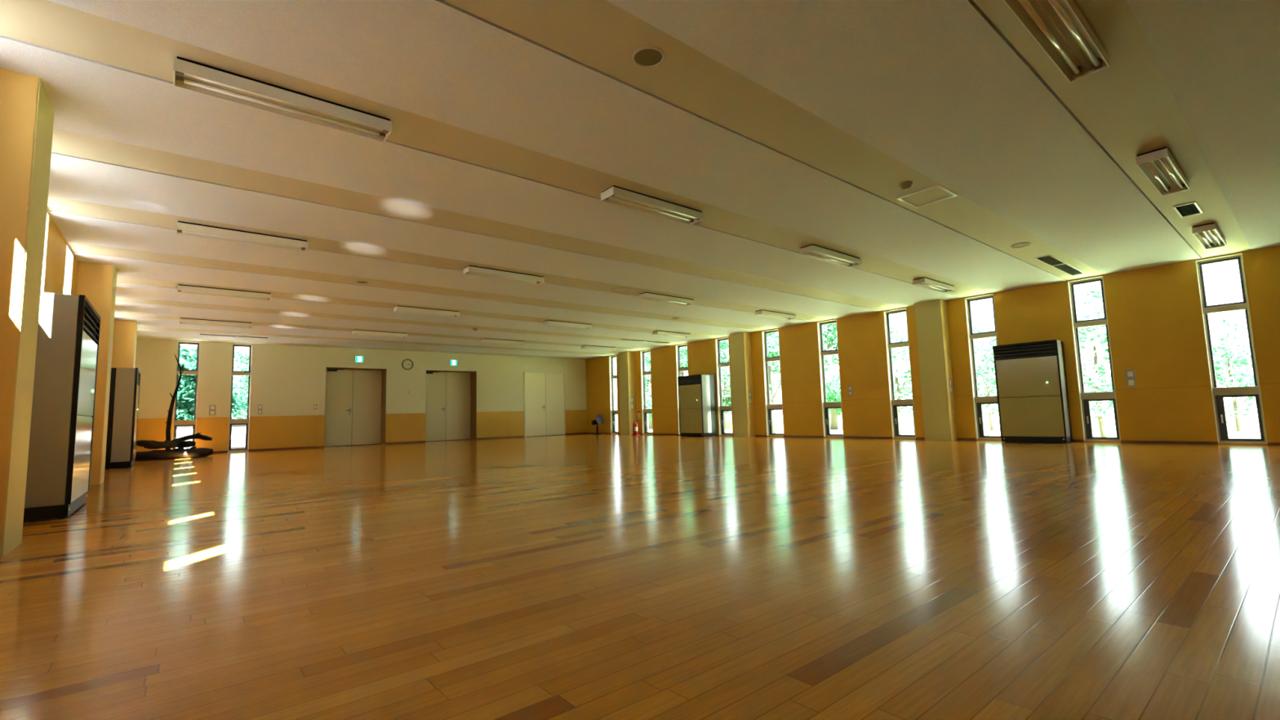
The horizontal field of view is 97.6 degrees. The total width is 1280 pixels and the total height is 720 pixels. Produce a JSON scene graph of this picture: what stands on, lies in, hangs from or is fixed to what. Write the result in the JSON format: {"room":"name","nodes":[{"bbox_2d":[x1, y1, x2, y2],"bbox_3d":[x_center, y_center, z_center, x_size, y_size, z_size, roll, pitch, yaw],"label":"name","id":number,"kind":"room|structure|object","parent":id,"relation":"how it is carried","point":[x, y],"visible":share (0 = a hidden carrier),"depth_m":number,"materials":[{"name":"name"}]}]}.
{"room":"community hall","nodes":[
{"label":"community hall","id":0,"kind":"room"},
{"bbox_2d":[0,67,54,556],"bbox_3d":[-3.650,-0.272,3.143,0.317,2.650,0.475,3,-7,-39],"label":"pillar","id":1,"kind":"structure","parent":0,"point":[27,113],"depth_m":3.10,"materials":[{"name":"paint"}]},
{"bbox_2d":[43,211,77,294],"bbox_3d":[-5.049,-0.113,4.394,0.250,2.650,20.330,3,-7,-39],"label":"wall","id":2,"kind":"structure","parent":0,"point":[56,243],"depth_m":5.56,"materials":[{"name":"paint"}]},
{"bbox_2d":[40,211,48,292],"bbox_3d":[-5.351,-0.069,4.817,0.182,2.610,0.510,3,-7,-39],"label":"window","id":3,"kind":"structure","parent":2,"relation":"in","point":[47,214],"depth_m":5.15,"materials":[{"name":"beige paint"}]},
{"bbox_2d":[62,244,73,294],"bbox_3d":[-6.346,0.075,6.023,0.182,2.610,0.510,3,-7,-39],"label":"window","id":4,"kind":"structure","parent":2,"relation":"in","point":[68,256],"depth_m":6.35,"materials":[{"name":"glass"}]},
{"bbox_2d":[75,261,117,484],"bbox_3d":[-6.689,0.167,6.826,0.317,2.650,0.475,3,-7,-39],"label":"wall","id":5,"kind":"structure","parent":0,"point":[97,282],"depth_m":6.74,"materials":[{"name":"paint"}]},
{"bbox_2d":[111,319,137,368],"bbox_3d":[-9.693,0.600,10.467,0.317,2.650,0.475,3,-7,-39],"label":"wall","id":6,"kind":"structure","parent":0,"point":[125,331],"depth_m":10.38,"materials":[{"name":"paint"}]},
{"bbox_2d":[134,337,586,453],"bbox_3d":[-6.743,1.070,16.195,12.670,2.650,0.160,3,-7,-39],"label":"wall","id":7,"kind":"structure","parent":0,"point":[286,380],"depth_m":14.64,"materials":[{"name":"beige paint"}]},
{"bbox_2d":[171,340,199,449],"bbox_3d":[-10.567,0.867,13.043,0.420,2.610,0.132,3,-7,-39],"label":"window","id":8,"kind":"structure","parent":7,"relation":"in","point":[193,423],"depth_m":13.06,"materials":[{"name":"beige paint"}]},
{"bbox_2d":[208,404,216,415],"bbox_3d":[-10.131,1.188,13.272,0.130,0.240,0.013,3,-7,-39],"label":"wall plate","id":9,"kind":"object","parent":7,"relation":"attached to","point":[212,408],"visible":1,"depth_m":13.27,"materials":[{"name":"grey"}]},
{"bbox_2d":[227,343,252,451],"bbox_3d":[-9.774,0.907,13.692,0.410,2.610,0.132,3,-7,-39],"label":"window","id":10,"kind":"structure","parent":7,"relation":"in","point":[232,421],"depth_m":13.69,"materials":[{"name":"beige paint"}]},
{"bbox_2d":[257,404,262,414],"bbox_3d":[-9.404,1.226,13.867,0.090,0.240,0.013,3,-7,-39],"label":"wall plate","id":11,"kind":"object","parent":7,"relation":"attached to","point":[260,406],"visible":1,"depth_m":13.87,"materials":[{"name":"grey"}]},
{"bbox_2d":[324,367,386,447],"bbox_3d":[-7.903,1.314,15.476,1.555,2.190,0.568,3,-7,-39],"label":"door","id":12,"kind":"structure","parent":7,"relation":"in","point":[355,402],"depth_m":15.65,"materials":[{"name":"beige paint"}]},
{"bbox_2d":[355,355,363,362],"bbox_3d":[-7.715,-0.019,15.382,0.192,0.172,0.056,3,-7,-39],"label":"exit sign","id":13,"kind":"object","parent":7,"relation":"attached to","point":[357,358],"visible":1,"depth_m":15.36,"materials":[{"name":"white plastic"}]},
{"bbox_2d":[136,409,586,452],"bbox_3d":[-6.628,1.934,16.072,12.260,0.800,0.016,3,-7,-39],"label":"wainscoting","id":14,"kind":"structure","parent":7,"relation":"attached to","point":[286,431],"depth_m":14.40,"materials":[{"name":"wood"}]},
{"bbox_2d":[213,432,586,453],"bbox_3d":[-6.617,2.357,16.032,12.260,0.050,0.014,3,-7,-39],"label":"baseboard","id":15,"kind":"structure","parent":7,"relation":"attached to","point":[414,442],"depth_m":14.65,"materials":[{"name":"brown wood"}]},
{"bbox_2d":[401,359,413,369],"bbox_3d":[-6.719,0.129,16.193,0.316,0.316,0.045,3,-7,-39],"label":"wall clock","id":16,"kind":"object","parent":7,"relation":"attached to","point":[407,364],"visible":1,"depth_m":16.19,"materials":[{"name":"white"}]},
{"bbox_2d":[425,370,476,441],"bbox_3d":[-5.866,1.418,17.145,1.595,2.190,0.568,3,-7,-39],"label":"door","id":17,"kind":"structure","parent":7,"relation":"in","point":[451,410],"depth_m":17.36,"materials":[{"name":"beige paint"}]},
{"bbox_2d":[449,360,457,365],"bbox_3d":[-5.678,0.086,17.050,0.192,0.172,0.056,3,-7,-39],"label":"exit sign","id":18,"kind":"object","parent":7,"relation":"attached to","point":[452,362],"visible":1,"depth_m":17.02,"materials":[{"name":"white plastic"}]},
{"bbox_2d":[523,371,565,437],"bbox_3d":[-3.199,1.480,18.915,1.575,2.160,0.078,3,-7,-39],"label":"door","id":19,"kind":"structure","parent":7,"relation":"in","point":[544,393],"depth_m":18.91,"materials":[{"name":"beige paint"}]},
{"bbox_2d":[618,351,635,435],"bbox_3d":[-0.412,1.070,18.008,0.266,2.650,0.480,3,-7,-39],"label":"pillar","id":20,"kind":"structure","parent":0,"point":[626,359],"depth_m":17.88,"materials":[{"name":"paint"}]},
{"bbox_2d":[630,396,633,409],"bbox_3d":[-0.252,1.370,17.784,0.120,0.420,0.013,3,-7,-39],"label":"wall plate","id":21,"kind":"object","parent":20,"relation":"attached to","point":[631,397],"visible":1,"depth_m":17.77,"materials":[{"name":"grey"}]},
{"bbox_2d":[0,0,1279,359],"bbox_3d":[-0.512,-1.327,8.739,12.670,0.350,21.430,3,-7,-39],"label":"ceiling","id":22,"kind":"structure","parent":0,"point":[790,126],"depth_m":4.34,"materials":[{"name":"paint"}]},
{"bbox_2d":[178,317,252,328],"bbox_3d":[-8.130,-0.708,10.759,1.120,0.085,0.190,3,-7,-39],"label":"fluorescent light","id":23,"kind":"object","parent":22,"relation":"attached to","point":[181,321],"visible":1,"depth_m":10.70,"materials":[{"name":"white metal"}]},
{"bbox_2d":[177,284,271,300],"bbox_3d":[-6.145,-0.998,8.314,1.120,0.085,0.190,3,-7,-39],"label":"fluorescent light","id":24,"kind":"object","parent":22,"relation":"attached to","point":[181,288],"visible":1,"depth_m":8.26,"materials":[{"name":"white metal"}]},
{"bbox_2d":[199,333,269,338],"bbox_3d":[-9.121,-0.540,12.614,1.270,0.010,0.185,3,-7,-39],"label":"fluorescent light","id":25,"kind":"object","parent":22,"relation":"in","point":[199,334],"visible":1,"depth_m":12.58,"materials":[{"name":"white metal"}]},
{"bbox_2d":[176,221,308,252],"bbox_3d":[-4.145,-1.287,5.883,1.120,0.085,0.190,3,-7,-39],"label":"fluorescent light","id":26,"kind":"object","parent":22,"relation":"attached to","point":[187,228],"visible":1,"depth_m":5.82,"materials":[{"name":"white metal"}]},
{"bbox_2d":[173,56,391,142],"bbox_3d":[-2.144,-1.577,3.451,1.120,0.085,0.190,3,-7,-39],"label":"fluorescent light","id":27,"kind":"object","parent":22,"relation":"attached to","point":[188,74],"visible":1,"depth_m":3.38,"materials":[{"name":"white metal"}]},
{"bbox_2d":[175,71,183,76],"bbox_3d":[-2.527,-1.593,3.077,0.036,0.048,0.038,3,-7,-39],"label":"socket","id":28,"kind":"object","parent":27,"relation":"attached to","point":[177,73],"depth_m":3.07,"materials":[{"name":"grey"}]},
{"bbox_2d":[175,75,184,84],"bbox_3d":[-2.585,-1.584,3.148,0.036,0.048,0.038,3,-7,-39],"label":"socket","id":29,"kind":"object","parent":27,"relation":"attached to","point":[179,79],"depth_m":3.14,"materials":[{"name":"grey"}]},
{"bbox_2d":[378,131,385,138],"bbox_3d":[-1.761,-1.542,3.823,0.036,0.048,0.038,3,-7,-39],"label":"socket","id":30,"kind":"object","parent":27,"relation":"attached to","point":[381,135],"depth_m":3.81,"materials":[{"name":"grey"}]},
{"bbox_2d":[355,280,368,284],"bbox_3d":[-3.996,-1.119,8.059,0.170,0.012,0.170,3,-7,-39],"label":"ceiling speaker","id":31,"kind":"object","parent":22,"relation":"attached to","point":[357,282],"visible":1,"depth_m":8.06,"materials":[{"name":"paint"}]},
{"bbox_2d":[351,329,407,337],"bbox_3d":[-5.850,-0.591,12.627,1.120,0.085,0.190,3,-7,-39],"label":"fluorescent light","id":32,"kind":"object","parent":22,"relation":"attached to","point":[362,332],"visible":1,"depth_m":12.56,"materials":[{"name":"white metal"}]},
{"bbox_2d":[393,305,459,317],"bbox_3d":[-3.861,-0.881,10.185,1.120,0.085,0.190,3,-7,-39],"label":"fluorescent light","id":33,"kind":"object","parent":22,"relation":"attached to","point":[399,308],"visible":1,"depth_m":10.12,"materials":[{"name":"white metal"}]},
{"bbox_2d":[481,338,524,345],"bbox_3d":[-3.538,-0.473,14.520,1.120,0.085,0.190,3,-7,-39],"label":"fluorescent light","id":34,"kind":"object","parent":22,"relation":"attached to","point":[483,340],"visible":1,"depth_m":14.45,"materials":[{"name":"white metal"}]},
{"bbox_2d":[462,265,544,284],"bbox_3d":[-1.864,-1.171,7.750,1.120,0.085,0.190,3,-7,-39],"label":"fluorescent light","id":35,"kind":"object","parent":22,"relation":"attached to","point":[472,270],"visible":1,"depth_m":7.69,"materials":[{"name":"white metal"}]},
{"bbox_2d":[543,320,592,328],"bbox_3d":[-1.542,-0.762,12.085,1.120,0.085,0.190,3,-7,-39],"label":"fluorescent light","id":36,"kind":"object","parent":22,"relation":"attached to","point":[548,322],"visible":1,"depth_m":12.01,"materials":[{"name":"white metal"}]},
{"bbox_2d":[581,345,616,351],"bbox_3d":[-1.204,-0.353,16.432,1.120,0.085,0.190,3,-7,-39],"label":"fluorescent light","id":37,"kind":"object","parent":22,"relation":"attached to","point":[586,347],"visible":1,"depth_m":16.36,"materials":[{"name":"white metal"}]},
{"bbox_2d":[610,287,630,292],"bbox_3d":[-0.315,-1.128,9.015,0.320,0.012,0.320,3,-7,-39],"label":"ceiling speaker","id":38,"kind":"object","parent":22,"relation":"attached to","point":[615,289],"visible":1,"depth_m":9.00,"materials":[{"name":"paint"}]},
{"bbox_2d":[612,288,628,291],"bbox_3d":[-0.315,-1.130,9.015,0.275,0.001,0.275,3,-7,-39],"label":"grille","id":39,"kind":"object","parent":38,"relation":"attached to","point":[617,289],"depth_m":9.03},
{"bbox_2d":[618,338,671,343],"bbox_3d":[0.150,-0.523,15.445,1.750,0.010,0.185,3,-7,-39],"label":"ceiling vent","id":40,"kind":"object","parent":22,"relation":"in","point":[619,339],"visible":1,"depth_m":15.40,"materials":[{"name":"white metal"}]},
{"bbox_2d":[631,45,664,67],"bbox_3d":[0.048,-1.703,3.152,0.184,0.012,0.184,3,-7,-39],"label":"ceiling speaker","id":41,"kind":"object","parent":22,"relation":"attached to","point":[646,56],"visible":1,"depth_m":3.15,"materials":[{"name":"paint"}]},
{"bbox_2d":[634,48,662,66],"bbox_3d":[0.048,-1.704,3.152,0.158,0.001,0.158,3,-7,-39],"label":"grille","id":42,"kind":"object","parent":41,"relation":"attached to","point":[647,57],"depth_m":3.15,"materials":[{"name":"metal"}]},
{"bbox_2d":[600,185,703,224],"bbox_3d":[0.140,-1.460,5.322,1.120,0.085,0.190,3,-7,-39],"label":"fluorescent light","id":43,"kind":"object","parent":22,"relation":"attached to","point":[619,196],"visible":1,"depth_m":5.26,"materials":[{"name":"white metal"}]},
{"bbox_2d":[638,292,694,305],"bbox_3d":[0.470,-1.051,9.663,1.120,0.085,0.190,3,-7,-39],"label":"fluorescent light","id":44,"kind":"object","parent":22,"relation":"attached to","point":[646,295],"visible":1,"depth_m":9.59,"materials":[{"name":"white metal"}]},
{"bbox_2d":[652,330,690,337],"bbox_3d":[0.800,-0.642,14.004,1.120,0.085,0.190,3,-7,-39],"label":"fluorescent light","id":45,"kind":"object","parent":22,"relation":"attached to","point":[656,332],"visible":1,"depth_m":13.93,"materials":[{"name":"white metal"}]},
{"bbox_2d":[754,309,795,319],"bbox_3d":[2.804,-0.931,11.575,1.120,0.085,0.190,3,-7,-39],"label":"fluorescent light","id":46,"kind":"object","parent":22,"relation":"attached to","point":[762,313],"visible":1,"depth_m":11.50,"materials":[{"name":"white metal"}]},
{"bbox_2d":[799,244,861,266],"bbox_3d":[2.474,-1.340,7.234,1.120,0.085,0.190,3,-7,-39],"label":"fluorescent light","id":47,"kind":"object","parent":22,"relation":"attached to","point":[815,251],"visible":1,"depth_m":7.16,"materials":[{"name":"white metal"}]},
{"bbox_2d":[898,181,912,190],"bbox_3d":[2.395,-1.565,5.047,0.116,0.052,0.116,3,-7,-39],"label":"smoke detector","id":48,"kind":"object","parent":22,"relation":"attached to","point":[904,185],"visible":1,"depth_m":5.02,"materials":[{"name":"beige plastic"}]},
{"bbox_2d":[896,184,957,208],"bbox_3d":[2.753,-1.565,5.372,0.410,0.010,0.390,3,-7,-39],"label":"ceiling hatch","id":49,"kind":"object","parent":22,"relation":"attached to","point":[938,193],"visible":1,"depth_m":5.37,"materials":[{"name":"silver metal"}]},
{"bbox_2d":[912,277,955,293],"bbox_3d":[4.809,-1.220,9.146,1.120,0.085,0.190,3,-7,-39],"label":"fluorescent light","id":50,"kind":"object","parent":22,"relation":"attached to","point":[925,282],"visible":1,"depth_m":9.07,"materials":[{"name":"white metal"}]},
{"bbox_2d":[1010,242,1031,248],"bbox_3d":[4.827,-1.454,7.101,0.210,0.012,0.210,3,-7,-39],"label":"ceiling speaker","id":51,"kind":"object","parent":22,"relation":"attached to","point":[1021,244],"visible":1,"depth_m":7.11,"materials":[{"name":"paint"}]},
{"bbox_2d":[1013,243,1028,247],"bbox_3d":[4.827,-1.456,7.102,0.181,0.001,0.181,3,-7,-39],"label":"grille","id":52,"kind":"object","parent":51,"relation":"attached to","point":[1024,244],"depth_m":7.11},
{"bbox_2d":[1002,0,1110,82],"bbox_3d":[2.213,-1.745,2.950,1.120,0.085,0.190,3,-7,-39],"label":"fluorescent light","id":53,"kind":"object","parent":22,"relation":"attached to","point":[1059,27],"visible":1,"depth_m":2.98,"materials":[{"name":"white"}]},
{"bbox_2d":[1073,66,1082,77],"bbox_3d":[2.597,-1.710,3.322,0.036,0.048,0.038,3,-7,-39],"label":"socket","id":54,"kind":"object","parent":53,"relation":"attached to","point":[1079,73],"depth_m":3.31,"materials":[{"name":"grey"}]},
{"bbox_2d":[1092,57,1102,70],"bbox_3d":[2.655,-1.719,3.252,0.036,0.048,0.038,3,-7,-39],"label":"socket","id":55,"kind":"object","parent":53,"relation":"attached to","point":[1099,66],"depth_m":3.24,"materials":[{"name":"grey"}]},
{"bbox_2d":[1034,254,1085,275],"bbox_3d":[6.210,-1.383,8.251,1.800,0.010,0.185,3,-7,-39],"label":"ceiling vent","id":56,"kind":"object","parent":22,"relation":"in","point":[1049,260],"visible":1,"depth_m":8.19,"materials":[{"name":"grey metal"}]},
{"bbox_2d":[1135,146,1189,195],"bbox_3d":[4.556,-1.625,4.869,1.120,0.085,0.190,3,-7,-39],"label":"fluorescent light","id":57,"kind":"object","parent":22,"relation":"attached to","point":[1158,166],"visible":1,"depth_m":4.81,"materials":[{"name":"white metal"}]},
{"bbox_2d":[1173,201,1202,217],"bbox_3d":[5.815,-1.593,5.943,0.530,0.012,0.170,3,-7,-39],"label":"ceiling vent","id":58,"kind":"object","parent":22,"relation":"in","point":[1188,209],"visible":1,"depth_m":5.94,"materials":[{"name":"black metal"}]},
{"bbox_2d":[1191,222,1226,248],"bbox_3d":[6.936,-1.503,6.819,1.120,0.085,0.190,3,-7,-39],"label":"fluorescent light","id":59,"kind":"object","parent":22,"relation":"attached to","point":[1208,235],"visible":1,"depth_m":6.75,"materials":[{"name":"white metal"}]},
{"bbox_2d":[0,433,1279,719],"bbox_3d":[-0.432,1.558,8.461,12.670,0.150,21.430,3,-7,-39],"label":"floor","id":60,"kind":"structure","parent":0,"point":[587,576],"depth_m":2.13,"materials":[{"name":"wood"}]},
{"bbox_2d":[23,292,100,521],"bbox_3d":[-4.745,0.381,4.528,0.398,1.676,1.140,3,-7,-39],"label":"air conditioner","id":61,"kind":"object","parent":60,"relation":"on","point":[61,436],"visible":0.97,"depth_m":4.17,"materials":[{"name":"grey"}]},
{"bbox_2d":[83,304,98,342],"bbox_3d":[-4.626,-0.302,4.707,0.026,0.231,1.092,3,-7,-39],"label":"grille","id":62,"kind":"object","parent":61,"relation":"attached to","point":[91,317],"depth_m":4.77,"materials":[{"name":"grey"}]},
{"bbox_2d":[104,367,140,469],"bbox_3d":[-8.919,0.993,9.604,0.433,1.660,0.940,3,-7,-39],"label":"air conditioner","id":63,"kind":"object","parent":60,"relation":"on","point":[124,392],"visible":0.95,"depth_m":9.28,"materials":[{"name":"grey"}]},
{"bbox_2d":[134,447,195,460],"bbox_3d":[-9.720,1.915,11.476,1.121,0.240,0.199,3,-7,-39],"label":"driftwood log","id":64,"kind":"object","parent":60,"relation":"on","point":[178,448],"visible":0.2,"depth_m":11.42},
{"bbox_2d":[134,448,208,460],"bbox_3d":[-9.491,1.911,11.368,1.176,0.224,0.172,3,-7,-41],"label":"driftwood log","id":65,"kind":"object","parent":60,"relation":"on","point":[185,453],"visible":0.94,"depth_m":11.31,"materials":[{"name":"wood"}]},
{"bbox_2d":[136,439,178,448],"bbox_3d":[-9.750,1.704,11.326,0.667,0.191,0.148,3,-7,-39],"label":"limb","id":66,"kind":"object","parent":65,"relation":"on","point":[166,444],"visible":0.98,"depth_m":11.29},
{"bbox_2d":[164,355,183,449],"bbox_3d":[-10.092,0.987,12.131,0.257,2.223,0.099,3,-7,-39],"label":"branch","id":67,"kind":"object","parent":60,"relation":"on","point":[168,422],"visible":0.9,"depth_m":12.07,"materials":[{"name":"wood"}]},
{"bbox_2d":[152,445,213,455],"bbox_3d":[-9.696,1.947,11.807,1.112,0.241,0.201,3,-7,-39],"label":"driftwood log","id":68,"kind":"object","parent":60,"relation":"on","point":[211,451],"visible":0.26,"depth_m":12.02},
{"bbox_2d":[143,439,195,448],"bbox_3d":[-9.754,1.741,11.631,0.824,0.191,0.156,3,-7,-39],"label":"limb","id":69,"kind":"object","parent":68,"relation":"on","point":[182,444],"visible":0.59,"depth_m":11.72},
{"bbox_2d":[169,432,212,441],"bbox_3d":[-9.670,1.700,12.003,0.808,0.272,0.112,3,-7,-39],"label":"limb","id":70,"kind":"object","parent":68,"relation":"on","point":[197,436],"visible":0.73,"depth_m":12.04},
{"bbox_2d":[591,414,603,435],"bbox_3d":[-1.384,2.196,19.079,0.535,0.667,0.422,3,-7,-39],"label":"pedestal fan","id":71,"kind":"object","parent":60,"relation":"on","point":[598,417],"visible":0.97,"depth_m":18.97,"materials":[{"name":"black plastic"}]},
{"bbox_2d":[631,419,639,435],"bbox_3d":[-0.143,2.106,17.494,0.260,0.474,0.260,3,-7,-39],"label":"fire extinguisher","id":72,"kind":"object","parent":60,"relation":"on","point":[635,424],"visible":0.94,"depth_m":17.43,"materials":[{"name":"red metal"}]},
{"bbox_2d":[677,374,716,436],"bbox_3d":[1.561,1.257,15.330,0.533,1.655,0.900,3,-7,-39],"label":"air conditioner","id":73,"kind":"object","parent":60,"relation":"on","point":[696,393],"visible":1,"depth_m":15.06,"materials":[{"name":"grey"}]},
{"bbox_2d":[678,375,700,386],"bbox_3d":[1.352,0.566,15.240,0.026,0.228,0.852,3,-7,-39],"label":"grille","id":74,"kind":"object","parent":73,"relation":"attached to","point":[687,380],"depth_m":15.23,"materials":[{"name":"grey"}]},
{"bbox_2d":[992,339,1072,443],"bbox_3d":[6.588,0.546,9.428,0.333,1.665,0.930,3,-7,-39],"label":"air conditioner","id":75,"kind":"object","parent":60,"relation":"on","point":[1033,397],"visible":1,"depth_m":9.28,"materials":[{"name":"grey"}]},
{"bbox_2d":[994,341,1056,360],"bbox_3d":[6.456,-0.146,9.401,0.026,0.229,0.882,3,-7,-39],"label":"grille","id":76,"kind":"object","parent":75,"relation":"attached to","point":[1036,350],"depth_m":9.38,"materials":[{"name":"grey"}]},
{"bbox_2d":[728,332,755,437],"bbox_3d":[2.612,0.634,14.345,0.266,2.650,0.480,3,-7,-39],"label":"pillar","id":77,"kind":"structure","parent":0,"point":[744,426],"depth_m":14.22,"materials":[{"name":"paint"}]},
{"bbox_2d":[586,245,1279,445],"bbox_3d":[4.586,0.381,12.287,0.160,2.650,20.330,3,-7,-39],"label":"wall","id":78,"kind":"structure","parent":0,"point":[1156,330],"depth_m":9.48,"materials":[{"name":"paint"}]},
{"bbox_2d":[608,355,617,433],"bbox_3d":[-0.832,1.156,18.836,0.142,2.610,0.400,3,-7,-39],"label":"window","id":79,"kind":"structure","parent":78,"relation":"in","point":[613,413],"depth_m":18.94,"materials":[{"name":"beige paint"}]},
{"bbox_2d":[640,349,653,434],"bbox_3d":[0.256,0.999,17.517,0.142,2.610,0.485,3,-7,-39],"label":"window","id":80,"kind":"structure","parent":78,"relation":"in","point":[645,411],"depth_m":17.64,"materials":[{"name":"beige paint"}]},
{"bbox_2d":[675,343,688,434],"bbox_3d":[1.296,0.849,16.257,0.142,2.610,0.485,3,-7,-39],"label":"window","id":81,"kind":"structure","parent":78,"relation":"in","point":[679,369],"depth_m":16.46,"materials":[{"name":"beige paint"}]},
{"bbox_2d":[715,337,732,435],"bbox_3d":[2.299,0.704,15.042,0.142,2.610,0.470,3,-7,-39],"label":"window","id":82,"kind":"structure","parent":78,"relation":"in","point":[722,410],"depth_m":15.16,"materials":[{"name":"beige paint"}]},
{"bbox_2d":[761,328,783,435],"bbox_3d":[3.314,0.558,13.811,0.142,2.610,0.505,3,-7,-39],"label":"window","id":83,"kind":"structure","parent":78,"relation":"in","point":[769,407],"depth_m":13.92,"materials":[{"name":"beige paint"}]},
{"bbox_2d":[817,319,843,437],"bbox_3d":[4.314,0.414,12.599,0.142,2.610,0.490,3,-7,-39],"label":"window","id":84,"kind":"structure","parent":78,"relation":"in","point":[826,406],"depth_m":12.70,"materials":[{"name":"beige paint"}]},
{"bbox_2d":[847,386,852,395],"bbox_3d":[4.562,0.666,12.162,0.013,0.200,0.100,3,-7,-39],"label":"wall plate","id":85,"kind":"object","parent":78,"relation":"attached to","point":[850,388],"visible":1,"depth_m":12.15,"materials":[{"name":"grey"}]},
{"bbox_2d":[884,307,915,438],"bbox_3d":[5.309,0.270,11.393,0.142,2.610,0.470,3,-7,-39],"label":"window","id":86,"kind":"structure","parent":78,"relation":"in","point":[895,404],"depth_m":11.47,"materials":[{"name":"beige paint"}]},
{"bbox_2d":[586,432,1279,445],"bbox_3d":[4.561,1.673,12.103,0.010,0.045,20.316,3,-7,-39],"label":"baseboard","id":87,"kind":"structure","parent":78,"relation":"attached to","point":[784,436],"depth_m":9.07,"materials":[{"name":"brown wood"}]},
{"bbox_2d":[964,293,1001,439],"bbox_3d":[6.301,0.127,10.191,0.142,2.610,0.480,3,-7,-39],"label":"window","id":88,"kind":"structure","parent":78,"relation":"in","point":[978,402],"depth_m":10.28,"materials":[{"name":"beige paint"}]},
{"bbox_2d":[1067,275,1120,441],"bbox_3d":[7.293,-0.016,8.989,0.142,2.610,0.460,3,-7,-39],"label":"window","id":89,"kind":"structure","parent":78,"relation":"in","point":[1085,398],"depth_m":9.03,"materials":[{"name":"beige paint"}]},
{"bbox_2d":[1124,369,1136,386],"bbox_3d":[7.517,0.280,8.579,0.013,0.260,0.115,3,-7,-39],"label":"wall plate","id":90,"kind":"object","parent":78,"relation":"attached to","point":[1131,380],"visible":1,"depth_m":8.57,"materials":[{"name":"grey"}]},
{"bbox_2d":[1195,253,1267,444],"bbox_3d":[8.252,-0.154,7.828,0.142,2.610,0.465,3,-7,-39],"label":"window","id":91,"kind":"structure","parent":78,"relation":"in","point":[1218,393],"depth_m":7.84,"materials":[{"name":"beige paint"}]},
{"bbox_2d":[914,298,957,440],"bbox_3d":[5.635,0.198,10.681,0.266,2.650,0.480,3,-7,-39],"label":"pillar","id":92,"kind":"structure","parent":0,"point":[931,316],"depth_m":10.57,"materials":[{"name":"paint"}]},
{"bbox_2d":[948,378,951,393],"bbox_3d":[5.795,0.488,10.457,0.100,0.280,0.013,3,-7,-39],"label":"wall plate","id":93,"kind":"object","parent":92,"relation":"attached to","point":[949,380],"visible":1,"depth_m":10.44,"materials":[{"name":"grey"}]},
{"label":"outside","id":94,"kind":"structure","parent":0,"visible":0},
{"bbox_2d":[615,405,1260,438],"bbox_3d":[2.113,2.914,20.927,150.000,0.001,150.000,3,-7,-39],"label":"ground","id":95,"kind":"structure","parent":94,"point":[1250,428],"depth_m":24.38,"materials":[{"name":"white"}]},
{"bbox_2d":[175,424,245,448],"bbox_3d":[-11.822,2.254,15.397,5.100,1.020,0.330,3,-7,-39],"label":"wall","id":96,"kind":"structure","parent":95,"relation":"on","point":[238,431],"depth_m":15.66,"materials":[{"name":"concrete"}]},
{"bbox_2d":[176,344,247,420],"bbox_3d":[-13.609,1.205,16.274,3.342,3.852,4.663,-2,-6,4],"label":"shrub","id":97,"kind":"object","parent":95,"relation":"on","point":[186,390],"visible":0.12,"depth_m":16.37,"materials":[{"name":"green plant"}]},
{"bbox_2d":[232,347,248,418],"bbox_3d":[-15.024,1.499,21.770,2.584,3.928,3.048,2,-7,-35],"label":"tree","id":98,"kind":"object","parent":95,"relation":"on","point":[243,357],"visible":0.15,"depth_m":21.22,"materials":[{"name":"green plant"}]},
{"bbox_2d":[644,352,652,428],"bbox_3d":[0.739,1.486,35.249,3.732,5.673,4.402,2,-7,-33],"label":"tree","id":99,"kind":"object","parent":95,"relation":"on","point":[648,382],"visible":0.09,"depth_m":35.17,"materials":[{"name":"green plant"}]},
{"bbox_2d":[644,346,688,379],"bbox_3d":[1.835,0.616,24.918,3.284,5.362,3.649,-2,-6,7],"label":"tree","id":100,"kind":"object","parent":95,"relation":"on","point":[683,350],"visible":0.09,"depth_m":24.43,"materials":[{"name":"green plant"}]},
{"bbox_2d":[720,340,731,429],"bbox_3d":[4.466,1.161,30.668,4.063,5.237,3.445,-4,-6,25],"label":"tree","id":101,"kind":"object","parent":95,"relation":"on","point":[724,356],"visible":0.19,"depth_m":30.24,"materials":[{"name":"green plant"}]},
{"bbox_2d":[724,332,781,433],"bbox_3d":[4.907,0.303,21.153,3.120,5.094,3.466,1,-6,-24],"label":"tree","id":102,"kind":"object","parent":95,"relation":"on","point":[772,347],"visible":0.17,"depth_m":20.86,"materials":[{"name":"green plant"}]},
{"bbox_2d":[822,323,841,430],"bbox_3d":[8.991,0.335,25.652,4.402,5.673,3.732,-1,-6,-6],"label":"tree","id":103,"kind":"object","parent":95,"relation":"on","point":[833,388],"visible":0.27,"depth_m":25.35,"materials":[{"name":"green plant"}]},
{"bbox_2d":[889,321,912,434],"bbox_3d":[8.058,0.390,17.127,2.960,3.974,3.188,-4,-6,21],"label":"tree","id":104,"kind":"object","parent":95,"relation":"on","point":[895,352],"visible":0.18,"depth_m":17.14,"materials":[{"name":"green plant"}]},
{"bbox_2d":[973,323,998,430],"bbox_3d":[12.754,0.578,20.425,3.188,3.974,2.960,-2,-6,6],"label":"tree","id":105,"kind":"object","parent":95,"relation":"on","point":[980,370],"visible":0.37,"depth_m":20.45,"materials":[{"name":"green plant"}]},
{"bbox_2d":[992,285,1114,436],"bbox_3d":[10.737,0.063,13.454,2.812,3.775,3.029,-1,-6,-10],"label":"tree","id":106,"kind":"object","parent":95,"relation":"on","point":[1097,384],"visible":0.3,"depth_m":13.36,"materials":[{"name":"green plant"}]},
{"bbox_2d":[1212,318,1257,431],"bbox_3d":[16.688,0.446,16.030,2.550,3.179,2.368,1,-6,-25],"label":"tree","id":107,"kind":"object","parent":95,"relation":"on","point":[1228,353],"visible":0.4,"depth_m":15.69,"materials":[{"name":"green plant"}]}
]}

